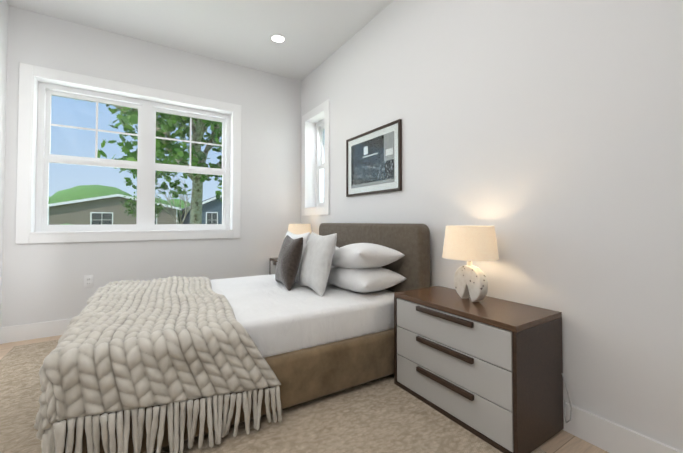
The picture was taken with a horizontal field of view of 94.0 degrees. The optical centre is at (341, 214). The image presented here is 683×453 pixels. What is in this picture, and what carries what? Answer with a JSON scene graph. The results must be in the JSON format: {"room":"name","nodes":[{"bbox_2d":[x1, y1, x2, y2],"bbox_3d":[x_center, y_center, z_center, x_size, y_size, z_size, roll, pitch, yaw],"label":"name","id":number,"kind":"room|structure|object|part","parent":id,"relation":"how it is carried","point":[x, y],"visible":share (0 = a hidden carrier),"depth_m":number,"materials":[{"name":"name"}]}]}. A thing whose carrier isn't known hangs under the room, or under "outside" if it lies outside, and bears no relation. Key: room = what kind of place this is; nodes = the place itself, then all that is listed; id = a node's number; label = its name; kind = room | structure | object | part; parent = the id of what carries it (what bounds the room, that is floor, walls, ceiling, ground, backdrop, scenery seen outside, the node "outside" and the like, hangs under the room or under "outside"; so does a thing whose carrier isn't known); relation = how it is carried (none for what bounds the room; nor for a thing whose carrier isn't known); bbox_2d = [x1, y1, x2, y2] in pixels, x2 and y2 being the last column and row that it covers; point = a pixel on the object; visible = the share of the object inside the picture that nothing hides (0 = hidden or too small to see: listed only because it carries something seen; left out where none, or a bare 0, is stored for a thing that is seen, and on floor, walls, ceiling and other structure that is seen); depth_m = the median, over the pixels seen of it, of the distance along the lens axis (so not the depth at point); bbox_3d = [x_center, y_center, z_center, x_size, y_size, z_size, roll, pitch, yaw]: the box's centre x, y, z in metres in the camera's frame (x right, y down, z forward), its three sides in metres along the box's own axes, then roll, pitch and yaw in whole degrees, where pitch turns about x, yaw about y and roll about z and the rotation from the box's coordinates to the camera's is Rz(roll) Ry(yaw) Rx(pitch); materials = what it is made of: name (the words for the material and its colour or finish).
{"room":"bedroom","nodes":[
{"label":"bedroom","id":0,"kind":"room"},
{"bbox_2d":[1,6,300,326],"bbox_3d":[-2.135,-0.359,3.481,4.040,3.000,0.220,1,-2,-32],"label":"wall","id":1,"kind":"structure","parent":0,"point":[42,282],"depth_m":3.40,"materials":[{"name":"white paint"}]},
{"bbox_2d":[0,0,8,327],"bbox_3d":[-1.833,-0.416,0.939,0.070,3.000,4.400,1,-2,-32],"label":"door frame","id":2,"kind":"structure","parent":1,"relation":"attached to","point":[4,6],"depth_m":2.77,"materials":[{"name":"white wood"}]},
{"bbox_2d":[0,318,71,343],"bbox_3d":[-1.777,1.073,3.537,2.840,0.140,0.015,1,-2,-32],"label":"baseboard","id":3,"kind":"structure","parent":1,"relation":"attached to","point":[8,334],"depth_m":2.88,"materials":[{"name":"white"}]},
{"bbox_2d":[84,275,92,286],"bbox_3d":[-2.471,0.650,3.110,0.072,0.116,0.008,1,-2,-32],"label":"electrical outlet","id":4,"kind":"object","parent":1,"relation":"attached to","point":[88,280],"visible":1,"depth_m":3.11,"materials":[{"name":"white plastic"}]},
{"bbox_2d":[15,63,241,243],"bbox_3d":[-2.125,-0.542,3.468,1.976,1.631,0.229,1,-2,-32],"label":"window","id":5,"kind":"structure","parent":1,"relation":"in","point":[39,87],"depth_m":3.33,"materials":[{"name":"white"}]},
{"bbox_3d":[-2.159,-0.529,3.522,1.606,1.273,0.042,1,-2,-32],"label":"glass","id":6,"kind":"part","parent":5,"relation":"part of","materials":[{"name":"clear glass"}]},
{"bbox_2d":[6,0,393,80],"bbox_3d":[-0.899,-1.962,1.565,4.040,0.120,4.840,1,-2,-32],"label":"ceiling","id":7,"kind":"structure","parent":0,"point":[316,33],"depth_m":3.11,"materials":[{"name":"white paint"}]},
{"bbox_2d":[270,33,285,41],"bbox_3d":[-0.669,-1.856,3.354,0.168,0.012,0.168,1,-2,-32],"label":"recessed light","id":8,"kind":"object","parent":7,"relation":"in","point":[277,37],"visible":0.98,"depth_m":3.33,"materials":[{"name":"white plastic"}]},
{"bbox_2d":[0,335,608,452],"bbox_3d":[-0.899,1.157,1.495,4.040,0.120,4.840,1,-2,-32],"label":"floor","id":9,"kind":"structure","parent":0,"point":[562,441],"depth_m":1.53,"materials":[{"name":"brown wood"}]},
{"bbox_2d":[0,340,546,452],"bbox_3d":[-0.915,1.104,2.072,2.470,0.012,3.030,1,-2,-32],"label":"rug","id":10,"kind":"object","parent":9,"relation":"on","point":[385,414],"visible":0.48,"depth_m":1.64,"materials":[{"name":"carpet"}]},
{"bbox_2d":[34,223,429,452],"bbox_3d":[-0.665,0.587,2.433,2.134,1.038,1.740,1,-2,-31],"label":"bed","id":11,"kind":"object","parent":10,"relation":"on","point":[149,366],"visible":1,"depth_m":1.71,"materials":[{"name":"fabric"}]},
{"bbox_2d":[34,276,281,439],"bbox_3d":[-1.161,0.716,2.135,0.981,0.381,1.735,1,-1,-31],"label":"throw","id":12,"kind":"object","parent":11,"relation":"on","point":[139,352],"depth_m":1.45,"materials":[{"name":"beige fabric"}]},
{"bbox_2d":[275,235,302,290],"bbox_3d":[-0.453,0.393,2.708,0.193,0.437,0.510,1,-1,-31],"label":"pillow","id":13,"kind":"object","parent":11,"relation":"on","point":[288,274],"depth_m":2.55,"materials":[{"name":"grey fabric"}]},
{"bbox_2d":[285,231,309,282],"bbox_3d":[-0.462,0.386,2.999,0.191,0.464,0.504,1,-1,-31],"label":"pillow","id":14,"kind":"object","parent":11,"relation":"on","point":[289,235],"depth_m":2.83,"materials":[{"name":"white fabric"}]},
{"bbox_3d":[-0.675,0.701,2.432,1.900,0.225,1.480,1,-1,-31],"label":"mattress","id":15,"kind":"part","parent":11,"relation":"part of","materials":[{"name":"white fabric"}]},
{"bbox_2d":[328,267,405,292],"bbox_3d":[0.143,0.500,2.532,0.423,0.213,0.693,1,-1,-31],"label":"pillow","id":16,"kind":"object","parent":11,"relation":"on","point":[341,279],"depth_m":2.36,"materials":[{"name":"white fabric"}]},
{"bbox_2d":[331,243,404,268],"bbox_3d":[0.139,0.334,2.522,0.433,0.235,0.697,1,-1,-31],"label":"pillow","id":17,"kind":"object","parent":11,"relation":"on","point":[357,255],"depth_m":2.33,"materials":[{"name":"white fabric"}]},
{"bbox_2d":[270,257,277,274],"bbox_3d":[-0.556,0.844,3.871,0.445,0.588,0.725,1,-2,-32],"label":"nightstand","id":18,"kind":"object","parent":10,"relation":"on","point":[273,262],"visible":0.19,"depth_m":3.99,"materials":[{"name":"brown wood"}]},
{"bbox_2d":[288,224,311,234],"bbox_3d":[-0.511,0.331,3.890,0.312,0.438,0.312,-1,-1,28],"label":"lamp","id":19,"kind":"object","parent":18,"relation":"on","point":[297,229],"visible":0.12,"depth_m":3.77,"materials":[{"name":"fabric"}]},
{"bbox_2d":[394,286,563,452],"bbox_3d":[0.728,0.799,1.844,0.445,0.588,0.800,1,-2,-32],"label":"nightstand","id":20,"kind":"object","parent":10,"relation":"on","point":[488,369],"visible":1,"depth_m":1.59,"materials":[{"name":"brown wood"}]},
{"bbox_2d":[442,226,498,301],"bbox_3d":[0.760,0.285,1.885,0.312,0.438,0.312,0,-1,-18],"label":"lamp","id":21,"kind":"object","parent":20,"relation":"on","point":[469,244],"visible":1,"depth_m":1.78,"materials":[{"name":"fabric"}]},
{"bbox_2d":[561,373,571,422],"bbox_3d":[1.117,0.912,1.578,0.047,0.230,0.051,1,-2,-32],"label":"lamp cord","id":22,"kind":"object","parent":20,"relation":"attached to","point":[565,401],"visible":0.96,"depth_m":1.58,"materials":[{"name":"grey plastic"}]},
{"bbox_2d":[301,0,682,450],"bbox_3d":[0.773,-0.382,2.458,0.220,3.000,4.620,1,-2,-32],"label":"wall","id":23,"kind":"structure","parent":0,"point":[544,138],"depth_m":1.68,"materials":[{"name":"white paint"}]},
{"bbox_2d":[302,99,329,215],"bbox_3d":[-0.236,-0.664,4.051,0.259,1.345,0.720,1,-2,-32],"label":"window","id":24,"kind":"structure","parent":23,"relation":"in","point":[316,161],"depth_m":4.22,"materials":[{"name":"white"}]},
{"bbox_2d":[346,119,401,196],"bbox_3d":[0.278,-0.494,3.011,0.026,0.600,0.820,1,-2,-32],"label":"picture frame","id":25,"kind":"object","parent":23,"relation":"attached to","point":[373,161],"visible":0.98,"depth_m":2.95,"materials":[{"name":"brown wood"}]},
{"bbox_2d":[351,131,393,188],"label":"photo","id":26,"kind":"object","parent":25,"relation":"attached to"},
{"bbox_2d":[562,401,682,452],"bbox_3d":[0.616,1.049,2.457,0.015,0.140,4.400,1,-2,-32],"label":"baseboard","id":27,"kind":"structure","parent":23,"relation":"attached to","point":[600,432],"depth_m":1.47,"materials":[{"name":"white"}]},
{"label":"outside","id":28,"kind":"structure","parent":0,"visible":0},
{"bbox_3d":[-21.957,2.458,38.089,180.000,0.320,160.000,1,-2,-32],"label":"lawn","id":29,"kind":"structure","parent":28,"visible":0},
{"bbox_2d":[48,194,180,224],"bbox_3d":[-25.080,0.199,36.156,11.300,4.350,10.710,1,-2,-32],"label":"house","id":30,"kind":"structure","parent":29,"relation":"on","point":[97,215],"depth_m":31.05,"materials":[{"name":"brown"}]},
{"bbox_2d":[48,185,190,224],"bbox_3d":[-15.304,1.439,44.759,146.070,9.232,34.557,1,-2,-32],"label":"bushes","id":31,"kind":"object","parent":29,"relation":"on","point":[70,194],"depth_m":33.63,"materials":[{"name":"green plant"}]},
{"bbox_2d":[113,105,221,223],"bbox_3d":[-5.122,-4.896,13.088,12.773,13.546,10.227,1,-2,-32],"label":"trunk","id":32,"kind":"object","parent":29,"relation":"on","point":[196,202],"depth_m":13.01,"materials":[{"name":"grey plant"}]},
{"bbox_2d":[75,99,221,200],"bbox_3d":[-4.948,-6.171,12.722,14.238,11.937,12.791,1,-2,-32],"label":"leaves","id":33,"kind":"object","parent":32,"relation":"attached to","point":[172,119],"depth_m":10.51,"materials":[{"name":"green plant"}]},
{"bbox_2d":[155,176,190,223],"bbox_3d":[-14.297,-0.821,27.243,4.169,6.028,3.625,1,-2,-32],"label":"trunk","id":34,"kind":"object","parent":29,"relation":"on","point":[183,198],"depth_m":27.23,"materials":[{"name":"plant"}]},
{"bbox_2d":[180,195,221,223],"bbox_3d":[-15.295,0.022,39.399,7.700,4.850,11.710,1,-2,-32],"label":"house","id":35,"kind":"structure","parent":29,"relation":"on","point":[207,214],"depth_m":33.95,"materials":[{"name":"blue"}]},
{"bbox_3d":[-16.571,0.242,26.660,2.126,3.882,1.420,1,-2,-32],"label":"trunk","id":36,"kind":"object","parent":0,"visible":0},
{"bbox_2d":[120,192,165,218],"bbox_3d":[-16.592,-0.802,26.686,3.392,2.714,2.714,1,-2,-32],"label":"trees","id":37,"kind":"object","parent":36,"relation":"attached to","point":[157,208],"depth_m":26.22,"materials":[{"name":"green plant"}]}
]}

